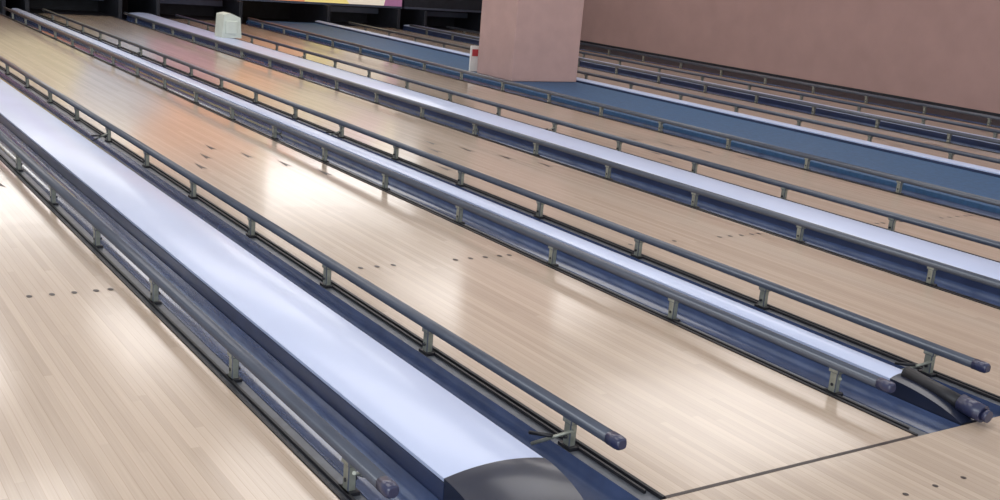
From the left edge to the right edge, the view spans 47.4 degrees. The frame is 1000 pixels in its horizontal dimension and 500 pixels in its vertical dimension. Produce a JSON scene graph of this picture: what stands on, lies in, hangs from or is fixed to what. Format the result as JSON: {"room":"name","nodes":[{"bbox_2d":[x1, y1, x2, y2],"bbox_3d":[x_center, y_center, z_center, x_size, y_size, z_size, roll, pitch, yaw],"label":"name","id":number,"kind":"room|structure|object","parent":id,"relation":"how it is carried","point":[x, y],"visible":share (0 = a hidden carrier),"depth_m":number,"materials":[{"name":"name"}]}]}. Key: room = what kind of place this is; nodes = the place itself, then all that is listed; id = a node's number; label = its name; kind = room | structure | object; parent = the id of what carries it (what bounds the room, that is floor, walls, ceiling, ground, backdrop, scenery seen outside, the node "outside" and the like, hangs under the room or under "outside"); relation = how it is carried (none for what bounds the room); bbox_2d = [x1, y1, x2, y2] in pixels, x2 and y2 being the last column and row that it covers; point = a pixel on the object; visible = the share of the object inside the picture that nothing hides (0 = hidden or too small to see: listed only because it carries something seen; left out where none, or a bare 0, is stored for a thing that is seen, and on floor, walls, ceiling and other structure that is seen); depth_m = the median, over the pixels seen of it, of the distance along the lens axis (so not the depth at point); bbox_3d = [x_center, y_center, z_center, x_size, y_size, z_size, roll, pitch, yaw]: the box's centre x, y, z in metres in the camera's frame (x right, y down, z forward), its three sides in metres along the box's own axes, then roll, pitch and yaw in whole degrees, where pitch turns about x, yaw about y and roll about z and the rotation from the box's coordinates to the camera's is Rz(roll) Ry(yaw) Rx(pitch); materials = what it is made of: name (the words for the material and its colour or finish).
{"room":"sports facility","nodes":[
{"label":"sports facility","id":0,"kind":"room"},
{"bbox_2d":[6,11,289,23],"bbox_3d":[-0.346,-1.280,10.963,17.500,0.099,23.500,-5,17,-33],"label":"floor","id":1,"kind":"structure","parent":0,"point":[244,19],"depth_m":20.72,"materials":[{"name":"brown wood"}]},
{"bbox_2d":[0,0,5,14],"bbox_3d":[-8.193,-3.724,16.806,1.400,0.425,1.600,-5,17,-33],"label":"pinsetter","id":2,"kind":"object","parent":1,"relation":"on","point":[2,2],"visible":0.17,"depth_m":16.54,"materials":[{"name":"metal"}]},
{"bbox_2d":[6,0,121,18],"bbox_3d":[-6.800,-3.839,17.710,1.400,0.425,1.600,-5,17,-33],"label":"pinsetter","id":3,"kind":"object","parent":1,"relation":"on","point":[69,7],"visible":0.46,"depth_m":17.91,"materials":[{"name":"metal"}]},
{"bbox_2d":[0,160,339,499],"bbox_3d":[-4.996,-1.233,8.772,1.054,0.061,16.007,-5,17,-33],"label":"lane","id":4,"kind":"object","parent":1,"relation":"on","point":[100,399],"visible":1,"depth_m":3.42,"materials":[{"name":"brown wood"}]},
{"bbox_2d":[128,0,242,22],"bbox_3d":[-5.194,-3.971,18.751,1.400,0.425,1.600,-5,17,-33],"label":"pinsetter","id":5,"kind":"object","parent":1,"relation":"on","point":[194,9],"visible":0.63,"depth_m":18.79,"materials":[{"name":"metal"}]},
{"bbox_2d":[0,122,438,499],"bbox_3d":[-4.430,-1.260,9.150,0.168,0.096,16.000,-5,17,-33],"label":"gutter","id":6,"kind":"object","parent":1,"relation":"on","point":[410,488],"visible":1,"depth_m":3.99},
{"bbox_2d":[0,131,398,499],"bbox_3d":[-4.494,-1.337,9.082,0.135,0.169,16.000,-5,17,-33],"label":"rail","id":7,"kind":"object","parent":6,"relation":"attached to","point":[343,487],"visible":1,"depth_m":3.66,"materials":[{"name":"painted metal"},{"name":"plastic"}]},
{"bbox_2d":[0,79,583,499],"bbox_3d":[-4.221,-1.317,9.276,0.321,0.177,15.995,-5,17,-33],"label":"ball return track","id":8,"kind":"object","parent":1,"relation":"on","point":[451,449],"visible":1,"depth_m":3.82,"materials":[{"name":"white plastic"}]},
{"bbox_2d":[0,71,638,499],"bbox_3d":[-4.015,-1.294,9.419,0.168,0.096,16.000,-5,17,-33],"label":"gutter","id":9,"kind":"object","parent":1,"relation":"on","point":[590,484],"visible":0.26,"depth_m":4.17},
{"bbox_2d":[0,56,664,499],"bbox_3d":[-3.937,-1.383,9.444,0.135,0.169,16.000,-5,17,-33],"label":"rail","id":10,"kind":"object","parent":9,"relation":"attached to","point":[566,438],"visible":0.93,"depth_m":4.18,"materials":[{"name":"painted metal"},{"name":"plastic"}]},
{"bbox_2d":[290,3,400,28],"bbox_3d":[-2.773,-4.172,20.321,1.400,0.425,1.600,-5,17,-33],"label":"pinsetter","id":11,"kind":"object","parent":1,"relation":"on","point":[299,12],"visible":0.57,"depth_m":20.28,"materials":[{"name":"metal"}]},
{"bbox_2d":[395,5,480,30],"bbox_3d":[-1.200,-4.302,21.341,1.400,0.425,1.600,-5,17,-33],"label":"pinsetter","id":12,"kind":"object","parent":1,"relation":"on","point":[435,19],"visible":0.41,"depth_m":21.32,"materials":[{"name":"metal"}]},
{"bbox_2d":[0,15,916,498],"bbox_3d":[-3.442,-1.362,9.780,1.054,0.061,16.007,-5,17,-33],"label":"lane","id":13,"kind":"object","parent":1,"relation":"on","point":[693,413],"visible":0.88,"depth_m":4.58,"materials":[{"name":"brown wood"}]},
{"bbox_2d":[1,13,960,433],"bbox_3d":[-2.875,-1.388,10.158,0.168,0.096,16.000,-5,17,-33],"label":"gutter","id":14,"kind":"object","parent":1,"relation":"on","point":[921,419],"visible":0.26,"depth_m":5.21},
{"bbox_2d":[0,7,926,435],"bbox_3d":[-2.940,-1.466,10.090,0.135,0.169,16.000,-5,17,-33],"label":"rail","id":15,"kind":"object","parent":14,"relation":"attached to","point":[837,367],"visible":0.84,"depth_m":5.17,"materials":[{"name":"painted metal"},{"name":"plastic"}]},
{"bbox_2d":[11,8,992,425],"bbox_3d":[-2.730,-1.439,10.207,0.129,0.194,16.052,-5,17,-33],"label":"division capping","id":16,"kind":"object","parent":1,"relation":"on","point":[914,387],"visible":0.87,"depth_m":4.91,"materials":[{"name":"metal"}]},
{"bbox_2d":[33,14,999,417],"bbox_3d":[-2.622,-1.409,10.323,0.168,0.096,16.000,-5,17,-33],"label":"gutter","id":17,"kind":"object","parent":1,"relation":"on","point":[994,408],"visible":0.05,"depth_m":5.53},
{"bbox_2d":[35,8,999,405],"bbox_3d":[-2.543,-1.499,10.347,0.135,0.169,16.000,-5,17,-33],"label":"rail","id":18,"kind":"object","parent":17,"relation":"attached to","point":[931,350],"visible":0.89,"depth_m":5.58,"materials":[{"name":"metal"}]},
{"bbox_2d":[39,13,999,395],"bbox_3d":[-2.048,-1.477,10.684,1.054,0.061,16.007,-5,17,-33],"label":"lane","id":19,"kind":"object","parent":1,"relation":"on","point":[965,326],"visible":0.75,"depth_m":6.32,"materials":[{"name":"brown wood"}]},
{"bbox_2d":[117,17,999,306],"bbox_3d":[-1.482,-1.503,11.062,0.168,0.096,16.000,-5,17,-33],"label":"gutter","id":20,"kind":"object","parent":1,"relation":"on","point":[941,282],"visible":0.24,"depth_m":7.32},
{"bbox_2d":[112,12,999,309],"bbox_3d":[-1.546,-1.581,10.994,0.135,0.169,16.000,-5,17,-33],"label":"rail","id":21,"kind":"object","parent":20,"relation":"attached to","point":[933,266],"visible":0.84,"depth_m":7.15,"materials":[{"name":"metal"}]},
{"bbox_2d":[127,12,999,295],"bbox_3d":[-1.247,-1.562,11.205,0.382,0.177,15.995,-5,17,-33],"label":"division capping","id":22,"kind":"object","parent":1,"relation":"on","point":[969,262],"visible":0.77,"depth_m":7.51,"materials":[{"name":"white plastic"}]},
{"bbox_2d":[215,12,241,37],"bbox_3d":[-3.497,-2.900,14.677,0.260,0.310,0.295,-5,17,-33],"label":"box","id":23,"kind":"object","parent":22,"relation":"on","point":[228,25],"visible":1,"depth_m":14.57,"materials":[{"name":"white plastic"}]},
{"bbox_2d":[171,19,999,261],"bbox_3d":[-0.443,-1.610,11.725,1.054,0.061,16.007,-5,17,-33],"label":"lane","id":24,"kind":"object","parent":1,"relation":"on","point":[955,219],"visible":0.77,"depth_m":8.83,"materials":[{"name":"brown wood"}]},
{"bbox_2d":[246,22,999,218],"bbox_3d":[0.124,-1.636,12.103,0.168,0.096,16.000,-5,17,-33],"label":"gutter","id":25,"kind":"object","parent":1,"relation":"on","point":[839,175],"visible":0.11,"depth_m":9.81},
{"bbox_2d":[241,17,999,220],"bbox_3d":[0.059,-1.714,12.035,0.135,0.169,16.000,-5,17,-33],"label":"rail","id":26,"kind":"object","parent":25,"relation":"attached to","point":[900,181],"visible":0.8,"depth_m":9.66,"materials":[{"name":"painted metal"},{"name":"plastic"}]},
{"bbox_2d":[247,20,999,213],"bbox_3d":[0.695,-1.703,12.480,1.194,0.130,15.980,-5,17,-33],"label":"walkway","id":27,"kind":"object","parent":1,"relation":"on","point":[975,183],"visible":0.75,"depth_m":10.32,"materials":[{"name":"blue carpet"}]},
{"bbox_2d":[469,46,478,71],"bbox_3d":[-0.303,-2.254,13.426,0.120,0.300,0.024,-5,17,-33],"label":"notice sign","id":28,"kind":"object","parent":27,"relation":"on","point":[473,61],"visible":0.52,"depth_m":13.41,"materials":[{"name":"white paper"}]},
{"bbox_2d":[477,0,583,81],"bbox_3d":[0.447,-3.674,12.826,0.910,3.460,0.740,-5,17,-33],"label":"support pillar","id":29,"kind":"structure","parent":27,"relation":"on","point":[520,40],"depth_m":12.85,"materials":[{"name":"paint"}]},
{"bbox_2d":[315,21,999,177],"bbox_3d":[1.270,-1.768,12.837,0.152,0.173,15.995,-5,17,-33],"label":"division capping","id":30,"kind":"object","parent":1,"relation":"on","point":[867,144],"visible":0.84,"depth_m":10.90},
{"bbox_2d":[347,26,999,169],"bbox_3d":[1.978,-1.810,13.295,1.054,0.061,16.007,-5,17,-33],"label":"lane","id":31,"kind":"object","parent":1,"relation":"on","point":[960,158],"visible":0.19,"depth_m":12.01,"materials":[{"name":"brown wood"}]},
{"bbox_2d":[403,25,999,150],"bbox_3d":[2.763,-1.891,13.806,0.344,0.171,15.995,-5,17,-33],"label":"rail","id":32,"kind":"object","parent":1,"relation":"on","point":[920,131],"visible":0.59,"depth_m":12.87,"materials":[{"name":"grey metal"}]},
{"bbox_2d":[403,29,999,152],"bbox_3d":[2.544,-1.836,13.673,0.168,0.096,16.000,-5,17,-33],"label":"gutter","id":33,"kind":"object","parent":1,"relation":"on","point":[832,117],"visible":0.18,"depth_m":12.81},
{"bbox_2d":[394,24,999,153],"bbox_3d":[2.480,-1.914,13.605,0.135,0.169,16.000,-5,17,-33],"label":"rail","id":34,"kind":"object","parent":33,"relation":"attached to","point":[878,119],"visible":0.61,"depth_m":12.56,"materials":[{"name":"metal"}]},
{"bbox_2d":[445,30,999,138],"bbox_3d":[3.552,-1.940,14.315,1.054,0.061,16.007,-5,17,-33],"label":"lane","id":35,"kind":"object","parent":1,"relation":"on","point":[829,103],"visible":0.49,"depth_m":14.07,"materials":[{"name":"brown wood"}]},
{"bbox_2d":[580,43,999,125],"bbox_3d":[4.584,-2.005,14.995,0.931,0.096,16.000,-5,17,-33],"label":"gutter surround","id":36,"kind":"object","parent":1,"relation":"on","point":[689,66],"visible":0.22,"depth_m":15.28,"materials":[{"name":"grey metal"}]},
{"bbox_2d":[579,42,999,128],"bbox_3d":[4.054,-2.044,14.625,0.135,0.169,16.000,-5,17,-33],"label":"rail","id":37,"kind":"object","parent":36,"relation":"attached to","point":[925,106],"visible":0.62,"depth_m":14.63,"materials":[{"name":"painted metal"},{"name":"plastic"}]},
{"bbox_2d":[579,48,999,127],"bbox_3d":[4.118,-1.966,14.693,0.168,0.096,16.000,-5,17,-33],"label":"gutter","id":38,"kind":"object","parent":36,"relation":"in","point":[579,48],"depth_m":14.95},
{"bbox_3d":[-1.016,-1.542,11.364,0.168,0.096,16.000,-5,17,-33],"label":"gutter","id":39,"kind":"object","parent":1,"relation":"on","visible":0},
{"bbox_2d":[167,14,999,262],"bbox_3d":[-0.938,-1.631,11.388,0.135,0.169,16.000,-5,17,-33],"label":"rail","id":40,"kind":"object","parent":39,"relation":"attached to","point":[893,217],"visible":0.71,"depth_m":8.14,"materials":[{"name":"painted metal"},{"name":"plastic"}]},
{"bbox_3d":[1.404,-1.742,12.933,0.168,0.096,16.000,-5,17,-33],"label":"gutter","id":41,"kind":"object","parent":1,"relation":"on","visible":0},
{"bbox_2d":[348,22,999,163],"bbox_3d":[1.483,-1.831,12.958,0.135,0.169,16.000,-5,17,-33],"label":"rail","id":42,"kind":"object","parent":41,"relation":"attached to","point":[951,152],"visible":0.46,"depth_m":11.24,"materials":[{"name":"painted metal"},{"name":"plastic"}]},
{"bbox_3d":[2.978,-1.872,13.954,0.168,0.096,16.000,-5,17,-33],"label":"gutter","id":43,"kind":"object","parent":1,"relation":"on","visible":0},
{"bbox_2d":[446,26,999,137],"bbox_3d":[3.056,-1.962,13.979,0.135,0.169,16.000,-5,17,-33],"label":"rail","id":44,"kind":"object","parent":43,"relation":"attached to","point":[995,132],"visible":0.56,"depth_m":13.32,"materials":[{"name":"metal"}]},
{"bbox_2d":[122,0,402,18],"bbox_3d":[-7.077,-5.843,19.011,15.600,3.600,0.200,-5,17,-33],"label":"wall","id":45,"kind":"structure","parent":0,"point":[252,9],"depth_m":21.15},
{"bbox_2d":[580,0,999,113],"bbox_3d":[5.623,-3.547,14.275,0.200,3.600,23.500,-5,17,-33],"label":"wall","id":46,"kind":"structure","parent":0,"point":[947,52],"depth_m":15.69,"materials":[{"name":"paint"}]},
{"bbox_2d":[580,40,999,116],"bbox_3d":[4.713,-2.181,15.650,0.017,0.130,17.000,-5,17,-33],"label":"baseboard","id":47,"kind":"structure","parent":46,"relation":"attached to","point":[582,41],"depth_m":16.11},
{"bbox_2d":[663,416,999,499],"bbox_3d":[4.804,1.025,3.316,17.500,0.100,4.493,-5,17,-33],"label":"floor","id":48,"kind":"structure","parent":0,"point":[911,466],"depth_m":3.33,"materials":[{"name":"beige wood"}]},
{"bbox_2d":[903,476,965,495],"bbox_3d":[3.753,0.473,4.905,11.022,0.001,0.018,-5,17,-33],"label":"dots","id":49,"kind":"object","parent":48,"relation":"on","point":[963,477],"visible":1,"depth_m":3.29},
{"bbox_3d":[-1.702,-5.234,10.985,15.800,0.100,20.000,-5,17,-33],"label":"ceiling","id":50,"kind":"structure","parent":0,"visible":0},
{"bbox_3d":[-5.636,-6.443,16.989,15.100,1.200,0.060,-5,17,-33],"label":"fascia","id":51,"kind":"object","parent":50,"relation":"attached to","visible":0},
{"bbox_2d":[244,0,401,8],"bbox_3d":[-6.865,-4.806,16.607,12.400,1.970,0.080,-5,17,-33],"label":"panel","id":52,"kind":"object","parent":51,"relation":"attached to","point":[362,3],"visible":1,"depth_m":19.66,"materials":[{"name":"metal"}]},
{"bbox_2d":[402,0,481,12],"bbox_3d":[-0.504,-5.332,20.732,2.700,1.970,0.080,-5,17,-33],"label":"access panel","id":53,"kind":"object","parent":51,"relation":"attached to","point":[439,5],"visible":0.63,"depth_m":20.66,"materials":[{"name":"metal"}]}
]}

